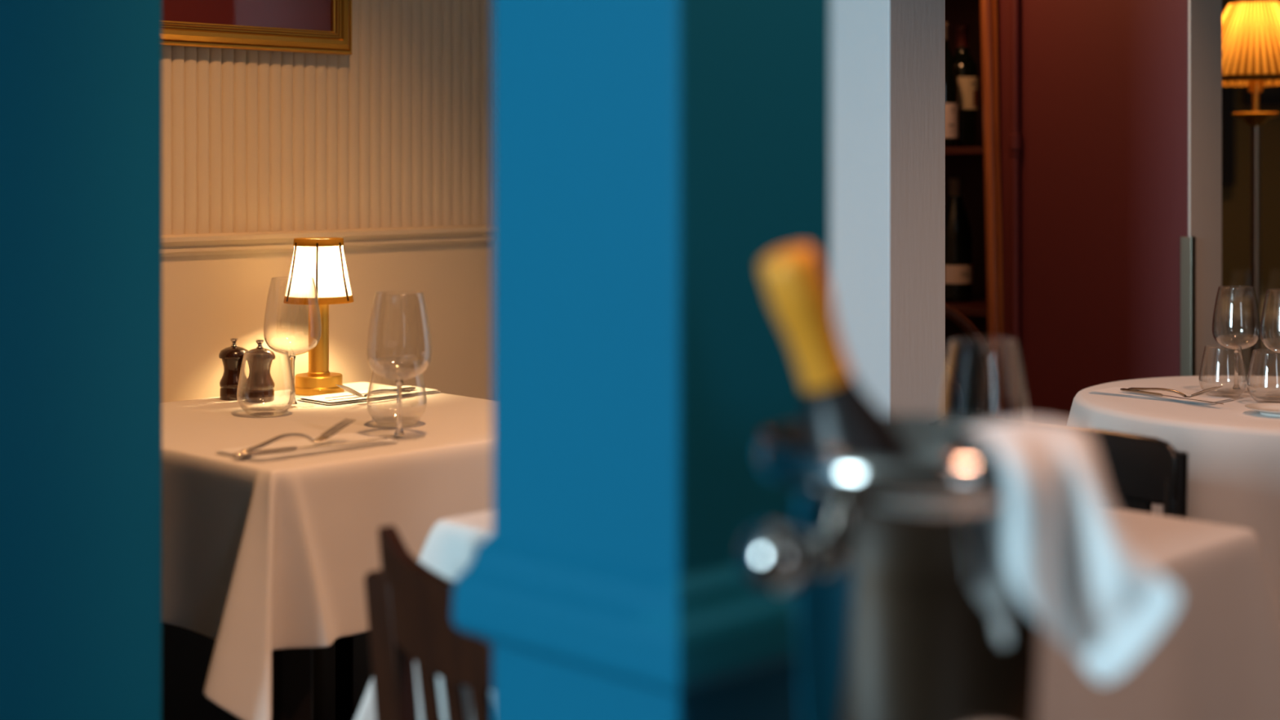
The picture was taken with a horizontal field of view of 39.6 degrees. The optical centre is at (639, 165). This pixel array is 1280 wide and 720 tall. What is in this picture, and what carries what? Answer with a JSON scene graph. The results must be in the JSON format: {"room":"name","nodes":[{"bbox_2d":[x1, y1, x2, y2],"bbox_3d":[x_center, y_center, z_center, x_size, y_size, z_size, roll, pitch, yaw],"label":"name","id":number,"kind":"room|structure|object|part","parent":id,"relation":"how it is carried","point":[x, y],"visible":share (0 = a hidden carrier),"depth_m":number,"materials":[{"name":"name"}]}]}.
{"room":"restaurant dining room","nodes":[
{"label":"restaurant dining room","id":0,"kind":"room"},
{"bbox_2d":[0,0,161,719],"bbox_3d":[-2.146,-0.180,0.715,0.100,2.700,4.300,0,0,45],"label":"wall","id":1,"kind":"structure","parent":0,"point":[81,80],"depth_m":2.12,"materials":[{"name":"blue paint"}]},
{"bbox_2d":[161,0,493,402],"bbox_3d":[-0.926,-0.180,3.189,0.120,2.700,2.800,0,0,45],"label":"wall","id":2,"kind":"structure","parent":0,"point":[397,131],"depth_m":3.46,"materials":[{"name":"beige paint"}]},
{"bbox_2d":[161,622,335,719],"bbox_3d":[-0.878,0.945,3.141,0.020,0.450,2.800,0,0,45],"label":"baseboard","id":3,"kind":"structure","parent":2,"relation":"attached to","point":[186,654],"depth_m":3.21,"materials":[{"name":"black wood"}]},
{"bbox_2d":[161,0,351,54],"bbox_3d":[-0.758,-0.524,3.250,0.560,0.620,0.028,0,0,-45],"label":"picture frame","id":4,"kind":"object","parent":2,"relation":"attached to","point":[303,26],"visible":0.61,"depth_m":3.30,"materials":[{"name":"gold metal"}]},
{"bbox_2d":[161,0,331,31],"bbox_3d":[-0.763,-0.524,3.255,0.478,0.538,0.002,0,0,-45],"label":"print","id":5,"kind":"object","parent":4,"relation":"attached to","point":[176,15],"depth_m":3.29,"materials":[{"name":"red paper"}]},
{"bbox_2d":[161,224,493,257],"bbox_3d":[-0.879,0.144,3.142,0.033,0.039,2.800,0,0,45],"label":"trim","id":6,"kind":"structure","parent":2,"relation":"attached to","point":[182,245],"depth_m":3.40,"materials":[{"name":"beige paint"}]},
{"bbox_3d":[-0.914,-0.695,3.122,0.005,1.670,2.682,0,0,45],"label":"beadboard panel","id":7,"kind":"part","parent":2,"relation":"part of","materials":[{"name":"beige paint"}]},
{"bbox_2d":[452,0,830,719],"bbox_3d":[0.018,-0.180,1.604,0.286,2.700,0.249,0,0,45],"label":"pillar","id":8,"kind":"structure","parent":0,"point":[649,156],"depth_m":1.52,"materials":[{"name":"blue paint"}]},
{"bbox_3d":[0.018,0.385,1.604,0.286,0.098,0.249,0,0,45],"label":"dado rail","id":9,"kind":"part","parent":8,"relation":"part of","materials":[{"name":"blue paint"}]},
{"bbox_2d":[830,0,945,416],"bbox_3d":[0.116,-0.180,3.420,1.026,2.700,0.163,0,0,45],"label":"wall","id":10,"kind":"structure","parent":0,"point":[887,57],"depth_m":3.05,"materials":[{"name":"white paint"}]},
{"bbox_2d":[997,0,1222,422],"bbox_3d":[1.026,-0.180,3.913,0.474,2.700,0.138,0,0,45],"label":"wall","id":11,"kind":"structure","parent":0,"point":[1121,100],"depth_m":3.83,"materials":[{"name":"red paint"}]},
{"bbox_2d":[1008,0,1022,419],"bbox_3d":[0.841,-0.155,3.983,0.030,2.650,0.030,0,0,0],"label":"pipe","id":12,"kind":"object","parent":11,"relation":"attached to","point":[1015,138],"visible":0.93,"depth_m":3.98,"materials":[{"name":"red paint"}]},
{"bbox_2d":[1180,236,1195,376],"bbox_3d":[1.143,0.659,3.708,0.020,1.021,0.025,0,0,-45],"label":"guard","id":13,"kind":"object","parent":11,"relation":"attached to","point":[1188,244],"visible":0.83,"depth_m":3.70,"materials":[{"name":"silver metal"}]},
{"bbox_2d":[1222,0,1279,297],"bbox_3d":[3.200,-0.180,6.100,4.400,2.700,0.100,0,0,0],"label":"wall","id":14,"kind":"structure","parent":0,"point":[1236,200],"depth_m":6.05,"materials":[{"name":"brown paint"}]},
{"bbox_2d":[1222,86,1235,186],"bbox_3d":[1.897,-0.110,6.030,0.235,0.360,0.030,0,0,0],"label":"picture frame","id":15,"kind":"object","parent":14,"relation":"attached to","point":[1228,93],"visible":0.27,"depth_m":6.01,"materials":[{"name":"black wood"}]},
{"bbox_2d":[1241,0,1279,106],"bbox_3d":[2.272,-0.440,6.030,0.455,0.480,0.030,0,0,0],"label":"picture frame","id":16,"kind":"object","parent":14,"relation":"attached to","point":[1270,95],"visible":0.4,"depth_m":6.01,"materials":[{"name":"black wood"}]},
{"bbox_2d":[1256,0,1279,93],"bbox_3d":[2.272,-0.440,6.038,0.377,0.402,0.010,0,0,0],"label":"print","id":17,"kind":"object","parent":16,"relation":"attached to","point":[1266,89],"depth_m":6.03},
{"bbox_3d":[1.000,1.220,2.500,12.000,0.100,11.000,0,0,0],"label":"floor","id":18,"kind":"structure","parent":0,"visible":0},
{"bbox_2d":[271,631,372,719],"bbox_3d":[-0.519,0.795,2.934,0.686,0.749,0.731,0,0,-45],"label":"dining table","id":19,"kind":"object","parent":18,"relation":"on","point":[291,668],"visible":0.13,"depth_m":2.52,"materials":[{"name":"black wood"}]},
{"bbox_3d":[-0.503,0.810,2.529,0.055,0.719,0.055,0,0,-45],"label":"leg","id":20,"kind":"part","parent":19,"relation":"part of","materials":[{"name":"black wood"}]},
{"bbox_2d":[161,382,493,719],"bbox_3d":[-0.518,0.581,2.893,0.851,0.327,0.852,0,0,-45],"label":"tablecloth","id":21,"kind":"object","parent":19,"relation":"on","point":[259,559],"visible":0.5,"depth_m":2.53,"materials":[{"name":"white fabric"}]},
{"bbox_2d":[218,337,248,400],"bbox_3d":[-0.725,0.363,3.175,0.054,0.108,0.054,0,0,0],"label":"pepper mill","id":22,"kind":"object","parent":21,"relation":"on","point":[232,357],"visible":0.87,"depth_m":3.16,"materials":[{"name":"brown wood"}]},
{"bbox_2d":[244,339,275,402],"bbox_3d":[-0.673,0.363,3.149,0.054,0.108,0.054,0,0,0],"label":"pepper mill","id":23,"kind":"object","parent":21,"relation":"on","point":[260,384],"visible":0.99,"depth_m":3.13,"materials":[{"name":"brown wood"}]},
{"bbox_2d":[236,349,295,417],"bbox_3d":[-0.625,0.364,2.971,0.096,0.105,0.096,0,0,0],"label":"tumbler","id":24,"kind":"object","parent":21,"relation":"on","point":[265,408],"visible":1,"depth_m":2.97,"materials":[{"name":"clear glass"}]},
{"bbox_2d":[262,276,321,404],"bbox_3d":[-0.601,0.306,3.074,0.099,0.222,0.099,0,0,0],"label":"wine glass","id":25,"kind":"object","parent":21,"relation":"on","point":[291,354],"visible":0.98,"depth_m":3.07,"materials":[{"name":"clear glass"}]},
{"bbox_3d":[-0.601,0.371,3.074,0.017,0.082,0.017,0,0,0],"label":"stem","id":26,"kind":"part","parent":25,"relation":"part of","materials":[{"name":"clear glass"}]},
{"bbox_2d":[262,276,321,355],"bbox_3d":[-0.601,0.262,3.074,0.099,0.135,0.099,0,0,0],"label":"bowl","id":27,"kind":"object","parent":25,"relation":"on","point":[291,353],"depth_m":3.06,"materials":[{"name":"clear glass"}]},
{"bbox_2d":[214,432,398,462],"bbox_3d":[-0.489,0.414,2.621,0.120,0.005,0.250,0,0,45],"label":"napkin","id":28,"kind":"object","parent":21,"relation":"on","point":[351,437],"visible":0.78,"depth_m":2.61,"materials":[{"name":"white fabric"}]},
{"bbox_2d":[239,418,355,453],"bbox_3d":[-0.498,0.394,2.584,0.024,0.027,0.206,0,0,39],"label":"fork","id":29,"kind":"object","parent":28,"relation":"on","point":[321,438],"visible":1,"depth_m":2.60,"materials":[{"name":"silver metal"}]},
{"bbox_3d":[-0.521,0.398,2.556,0.013,0.019,0.133,0,0,39],"label":"handle","id":30,"kind":"part","parent":29,"relation":"part of","materials":[{"name":"silver metal"}]},
{"bbox_2d":[233,437,387,456],"bbox_3d":[-0.475,0.409,2.583,0.247,0.006,0.011,0,0,-38],"label":"table knife","id":31,"kind":"object","parent":28,"relation":"on","point":[290,448],"visible":1,"depth_m":2.54,"materials":[{"name":"silver metal"}]},
{"bbox_3d":[-0.534,0.409,2.537,0.096,0.005,0.011,0,0,-38],"label":"handle","id":32,"kind":"part","parent":31,"relation":"part of","materials":[{"name":"silver metal"}]},
{"bbox_3d":[-0.438,0.408,2.612,0.153,0.001,0.009,0,0,-38],"label":"blade","id":33,"kind":"part","parent":31,"relation":"part of","materials":[{"name":"silver metal"}]},
{"bbox_2d":[283,237,353,395],"bbox_3d":[-0.589,0.276,3.260,0.127,0.283,0.129,0,0,0],"label":"table lamp","id":34,"kind":"object","parent":21,"relation":"on","point":[322,259],"visible":0.97,"depth_m":3.22,"materials":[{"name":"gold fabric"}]},
{"bbox_3d":[-0.589,0.193,3.260,0.125,0.112,0.125,0,0,0],"label":"lamp shade","id":35,"kind":"part","parent":34,"relation":"part of","materials":[{"name":"beige fabric"}]},
{"bbox_2d":[297,385,440,404],"bbox_3d":[-0.487,0.414,3.205,0.105,0.006,0.250,0,0,45],"label":"napkin","id":36,"kind":"object","parent":21,"relation":"on","point":[320,399],"visible":0.75,"depth_m":3.17,"materials":[{"name":"white fabric"}]},
{"bbox_2d":[324,386,415,398],"bbox_3d":[-0.480,0.407,3.174,0.011,0.006,0.198,0,0,44],"label":"table knife","id":37,"kind":"object","parent":36,"relation":"on","point":[407,388],"visible":0.66,"depth_m":3.19,"materials":[{"name":"silver metal"}]},
{"bbox_3d":[-0.512,0.407,3.141,0.009,0.001,0.108,0,0,44],"label":"blade","id":38,"kind":"part","parent":37,"relation":"part of","materials":[{"name":"silver metal"}]},
{"bbox_3d":[-0.445,0.407,3.210,0.011,0.005,0.096,0,0,44],"label":"handle","id":39,"kind":"part","parent":37,"relation":"part of","materials":[{"name":"silver metal"}]},
{"bbox_2d":[335,384,410,397],"bbox_3d":[-0.468,0.395,3.140,0.024,0.027,0.172,0,-1,37],"label":"fork","id":40,"kind":"object","parent":36,"relation":"on","point":[345,388],"visible":0.96,"depth_m":3.11,"materials":[{"name":"silver metal"}]},
{"bbox_3d":[-0.449,0.403,3.164,0.013,0.011,0.110,0,-1,37],"label":"handle","id":41,"kind":"part","parent":40,"relation":"part of","materials":[{"name":"silver metal"}]},
{"bbox_2d":[366,356,426,426],"bbox_3d":[-0.391,0.364,2.854,0.096,0.105,0.096,0,0,0],"label":"tumbler","id":42,"kind":"object","parent":21,"relation":"on","point":[384,419],"visible":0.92,"depth_m":2.85,"materials":[{"name":"clear glass"}]},
{"bbox_2d":[366,290,431,435],"bbox_3d":[-0.368,0.306,2.720,0.099,0.222,0.099,0,0,0],"label":"wine glass","id":43,"kind":"object","parent":21,"relation":"on","point":[399,380],"visible":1,"depth_m":2.72,"materials":[{"name":"clear glass"}]},
{"bbox_3d":[-0.368,0.371,2.720,0.017,0.082,0.017,0,0,0],"label":"stem","id":44,"kind":"part","parent":43,"relation":"part of","materials":[{"name":"clear glass"}]},
{"bbox_2d":[366,290,431,380],"bbox_3d":[-0.368,0.262,2.720,0.099,0.135,0.099,0,0,0],"label":"bowl","id":45,"kind":"object","parent":43,"relation":"on","point":[395,378],"depth_m":2.71,"materials":[{"name":"clear glass"}]},
{"bbox_3d":[-0.535,0.810,3.339,0.055,0.719,0.055,0,0,-45],"label":"leg","id":46,"kind":"part","parent":19,"relation":"part of","materials":[{"name":"black wood"}]},
{"bbox_2d":[364,524,493,719],"bbox_3d":[-0.066,0.782,1.970,0.326,0.776,0.418,0,0,45],"label":"dining chair","id":47,"kind":"object","parent":18,"relation":"on","point":[409,604],"visible":0.56,"depth_m":1.90,"materials":[{"name":"brown wood"}]},
{"bbox_3d":[-0.282,0.809,1.951,0.086,0.722,0.048,0,0,-45],"label":"post","id":48,"kind":"part","parent":47,"relation":"part of","materials":[{"name":"brown wood"}]},
{"bbox_2d":[945,302,999,417],"bbox_3d":[0.509,0.716,3.800,0.402,0.910,0.415,0,0,-9],"label":"bentwood chair","id":49,"kind":"object","parent":18,"relation":"on","point":[953,315],"visible":0.19,"depth_m":3.62,"materials":[{"name":"brown wood"}]},
{"bbox_2d":[945,0,1004,417],"bbox_3d":[0.743,-0.130,4.299,0.690,2.600,0.387,0,0,45],"label":"wine rack","id":50,"kind":"object","parent":18,"relation":"on","point":[979,167],"visible":0.25,"depth_m":4.43,"materials":[{"name":"red wood"}]},
{"bbox_2d":[945,21,958,146],"bbox_3d":[0.723,-0.193,4.265,0.080,0.301,0.081,0,0,-14],"label":"wine bottle","id":51,"kind":"object","parent":50,"relation":"on","point":[951,74],"visible":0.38,"depth_m":4.23,"materials":[{"name":"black glass"}]},
{"bbox_2d":[945,177,972,302],"bbox_3d":[0.769,0.181,4.329,0.080,0.301,0.081,0,0,-14],"label":"wine bottle","id":52,"kind":"object","parent":50,"relation":"on","point":[958,237],"visible":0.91,"depth_m":4.30,"materials":[{"name":"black glass"}]},
{"bbox_2d":[945,146,983,155],"bbox_3d":[0.721,-0.034,4.359,0.574,0.017,0.298,0,0,45],"label":"shelf","id":53,"kind":"object","parent":50,"relation":"attached to","point":[948,150],"depth_m":4.12,"materials":[{"name":"red wood"}]},
{"bbox_2d":[952,24,977,146],"bbox_3d":[0.789,-0.193,4.350,0.075,0.301,0.076,0,0,-17],"label":"wine bottle","id":54,"kind":"object","parent":50,"relation":"on","point":[966,66],"visible":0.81,"depth_m":4.32,"materials":[{"name":"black glass"}]},
{"bbox_2d":[945,297,986,317],"bbox_3d":[0.721,0.341,4.359,0.574,0.017,0.298,0,0,45],"label":"shelf","id":55,"kind":"object","parent":50,"relation":"attached to","point":[977,307],"depth_m":4.15,"materials":[{"name":"red wood"}]},
{"bbox_3d":[0.796,-0.130,4.032,0.092,2.600,0.036,0,0,0],"label":"post","id":56,"kind":"part","parent":50,"relation":"part of","materials":[{"name":"brown wood"}]},
{"bbox_2d":[942,413,1188,519],"bbox_3d":[0.442,0.768,2.355,0.413,0.807,0.485,0,0,45],"label":"dining chair","id":57,"kind":"object","parent":18,"relation":"on","point":[1139,472],"visible":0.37,"depth_m":2.39,"materials":[{"name":"black paint"}]},
{"bbox_3d":[0.718,0.775,2.366,0.038,0.792,0.078,0,0,45],"label":"post","id":58,"kind":"part","parent":57,"relation":"part of","materials":[{"name":"black paint"}]},
{"bbox_2d":[1222,1,1279,375],"bbox_3d":[1.489,0.390,4.300,0.339,1.560,0.339,0,0,0],"label":"floor lamp","id":59,"kind":"object","parent":18,"relation":"on","point":[1251,30],"visible":0.68,"depth_m":4.24,"materials":[{"name":"gold metal"}]},
{"bbox_3d":[1.489,-0.297,4.300,0.339,0.186,0.339,0,0,0],"label":"lamp shade","id":60,"kind":"part","parent":59,"relation":"part of","materials":[{"name":"orange fabric"}]},
{"bbox_3d":[1.489,-0.110,4.300,0.112,0.035,0.112,0,0,0],"label":"drip dish","id":61,"kind":"part","parent":59,"relation":"part of","materials":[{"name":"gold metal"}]},
{"bbox_3d":[0.234,0.795,2.072,0.626,0.749,0.706,0,0,-45],"label":"dining table","id":62,"kind":"object","parent":18,"relation":"on","visible":0},
{"bbox_2d":[355,507,1279,719],"bbox_3d":[0.206,0.587,2.066,0.825,0.340,0.821,0,0,42],"label":"tablecloth","id":63,"kind":"object","parent":62,"relation":"on","point":[1216,656],"visible":0.2,"depth_m":1.96,"materials":[{"name":"white fabric"}]},
{"bbox_2d":[938,336,1029,418],"bbox_3d":[0.384,0.306,1.984,0.099,0.222,0.099,0,0,0],"label":"wine glass","id":64,"kind":"object","parent":63,"relation":"on","point":[952,340],"visible":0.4,"depth_m":1.98,"materials":[{"name":"clear glass"}]},
{"bbox_3d":[1.980,0.795,5.280,0.656,0.749,0.656,0,0,-45],"label":"dining table","id":65,"kind":"object","parent":18,"relation":"on","visible":0},
{"bbox_2d":[1222,294,1279,376],"bbox_3d":[1.980,0.602,5.280,0.766,0.370,0.766,0,0,-45],"label":"tablecloth","id":66,"kind":"object","parent":65,"relation":"on","point":[1236,322],"visible":0.23,"depth_m":5.07,"materials":[{"name":"white fabric"}]},
{"bbox_2d":[1227,270,1264,309],"bbox_3d":[1.760,0.361,5.160,0.101,0.110,0.101,0,0,0],"label":"tumbler","id":67,"kind":"object","parent":66,"relation":"on","point":[1233,270],"visible":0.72,"depth_m":5.16,"materials":[{"name":"clear glass"}]},
{"bbox_2d":[1266,269,1279,307],"bbox_3d":[1.885,0.361,5.200,0.101,0.110,0.101,0,0,0],"label":"tumbler","id":68,"kind":"object","parent":66,"relation":"on","point":[1271,269],"visible":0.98,"depth_m":5.21,"materials":[{"name":"clear glass"}]},
{"bbox_3d":[1.170,0.795,3.160,0.712,0.750,0.712,0,0,0],"label":"round table","id":69,"kind":"object","parent":18,"relation":"on","visible":0},
{"bbox_2d":[1066,375,1279,613],"bbox_3d":[1.174,0.619,3.165,0.875,0.403,0.864,0,0,0],"label":"tablecloth","id":70,"kind":"object","parent":69,"relation":"on","point":[1233,449],"visible":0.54,"depth_m":2.87,"materials":[{"name":"white fabric"}]},
{"bbox_2d":[1088,386,1234,404],"bbox_3d":[0.938,0.415,3.205,0.100,0.004,0.240,0,0,-45],"label":"napkin","id":71,"kind":"object","parent":70,"relation":"on","point":[1115,391],"visible":0.84,"depth_m":3.18,"materials":[{"name":"white fabric"}]},
{"bbox_2d":[1120,387,1223,404],"bbox_3d":[0.938,0.409,3.140,0.011,0.006,0.232,0,0,-32],"label":"table knife","id":72,"kind":"object","parent":71,"relation":"on","point":[1122,388],"visible":1,"depth_m":3.18,"materials":[{"name":"silver metal"}]},
{"bbox_3d":[0.902,0.409,3.198,0.011,0.005,0.096,0,0,-32],"label":"handle","id":73,"kind":"part","parent":72,"relation":"part of","materials":[{"name":"silver metal"}]},
{"bbox_3d":[0.963,0.408,3.100,0.009,0.001,0.138,0,0,-32],"label":"blade","id":74,"kind":"part","parent":72,"relation":"part of","materials":[{"name":"silver metal"}]},
{"bbox_2d":[1128,386,1222,397],"bbox_3d":[0.940,0.394,3.139,0.024,0.027,0.204,0,0,-31],"label":"fork","id":75,"kind":"object","parent":71,"relation":"on","point":[1206,390],"visible":1,"depth_m":3.12,"materials":[{"name":"silver metal"}]},
{"bbox_3d":[0.921,0.402,3.170,0.013,0.011,0.131,0,0,-31],"label":"handle","id":76,"kind":"part","parent":75,"relation":"part of","materials":[{"name":"silver metal"}]},
{"bbox_2d":[1198,344,1247,398],"bbox_3d":[1.048,0.371,3.195,0.084,0.091,0.084,0,0,0],"label":"tumbler","id":77,"kind":"object","parent":70,"relation":"on","point":[1240,347],"visible":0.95,"depth_m":3.20,"materials":[{"name":"clear glass"}]},
{"bbox_2d":[1212,285,1260,389],"bbox_3d":[1.102,0.321,3.285,0.086,0.192,0.086,0,0,0],"label":"wine glass","id":78,"kind":"object","parent":70,"relation":"on","point":[1236,386],"visible":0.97,"depth_m":3.28,"materials":[{"name":"clear glass"}]},
{"bbox_2d":[1212,285,1260,350],"bbox_3d":[1.102,0.283,3.285,0.086,0.117,0.086,0,0,0],"label":"bowl","id":79,"kind":"object","parent":78,"relation":"on","point":[1250,345],"depth_m":3.27,"materials":[{"name":"clear glass"}]},
{"bbox_3d":[1.102,0.378,3.285,0.015,0.071,0.015,0,0,0],"label":"stem","id":80,"kind":"part","parent":78,"relation":"part of","materials":[{"name":"clear glass"}]},
{"bbox_2d":[1244,403,1279,417],"bbox_3d":[1.068,0.411,2.971,0.108,0.012,0.108,0,0,0],"label":"plate","id":81,"kind":"object","parent":70,"relation":"on","point":[1264,409],"visible":1,"depth_m":2.99,"materials":[{"name":"white ceramic"}]},
{"bbox_2d":[1246,348,1279,403],"bbox_3d":[1.107,0.371,3.115,0.084,0.091,0.084,0,0,0],"label":"tumbler","id":82,"kind":"object","parent":70,"relation":"on","point":[1249,393],"visible":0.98,"depth_m":3.12,"materials":[{"name":"clear glass"}]},
{"bbox_2d":[1260,288,1279,353],"bbox_3d":[1.165,0.321,3.210,0.086,0.192,0.086,0,0,0],"label":"wine glass","id":83,"kind":"object","parent":70,"relation":"on","point":[1266,346],"visible":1,"depth_m":3.21,"materials":[{"name":"clear glass"}]},
{"bbox_3d":[0.252,0.812,1.222,0.306,0.716,0.306,0,0,0],"label":"side table","id":84,"kind":"object","parent":18,"relation":"on","visible":0},
{"bbox_3d":[0.252,0.529,1.225,0.341,0.162,0.338,0,0,0],"label":"tablecloth","id":85,"kind":"object","parent":84,"relation":"on","visible":0},
{"bbox_2d":[739,414,1040,719],"bbox_3d":[0.198,0.321,1.277,0.233,0.252,0.233,0,0,17],"label":"bucket","id":86,"kind":"object","parent":85,"relation":"on","point":[906,604],"visible":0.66,"depth_m":1.20,"materials":[{"name":"silver metal"}]},
{"bbox_3d":[0.094,0.268,1.214,0.052,0.051,0.051,0,0,0],"label":"knob","id":87,"kind":"part","parent":86,"relation":"part of","materials":[{"name":"silver metal"}]},
{"bbox_3d":[0.118,0.268,1.229,0.009,0.036,0.036,0,0,-31],"label":"knob plate","id":88,"kind":"part","parent":86,"relation":"part of","materials":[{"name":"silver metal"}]},
{"bbox_2d":[760,244,915,462],"bbox_3d":[0.173,0.244,1.276,0.185,0.376,0.094,0,0,-16],"label":"champagne bottle","id":89,"kind":"object","parent":86,"relation":"in","point":[841,420],"visible":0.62,"depth_m":1.24,"materials":[{"name":"gold glass"}]},
{"bbox_3d":[0.167,0.253,1.273,0.091,0.350,0.091,-21,7,-18],"label":"glass","id":90,"kind":"part","parent":89,"relation":"part of","materials":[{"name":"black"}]},
{"bbox_2d":[952,418,1178,681],"bbox_3d":[0.287,0.262,1.236,0.112,0.164,0.206,0,0,0],"label":"napkin","id":91,"kind":"object","parent":86,"relation":"on","point":[1070,559],"visible":1,"depth_m":1.16,"materials":[{"name":"white fabric"}]}
]}

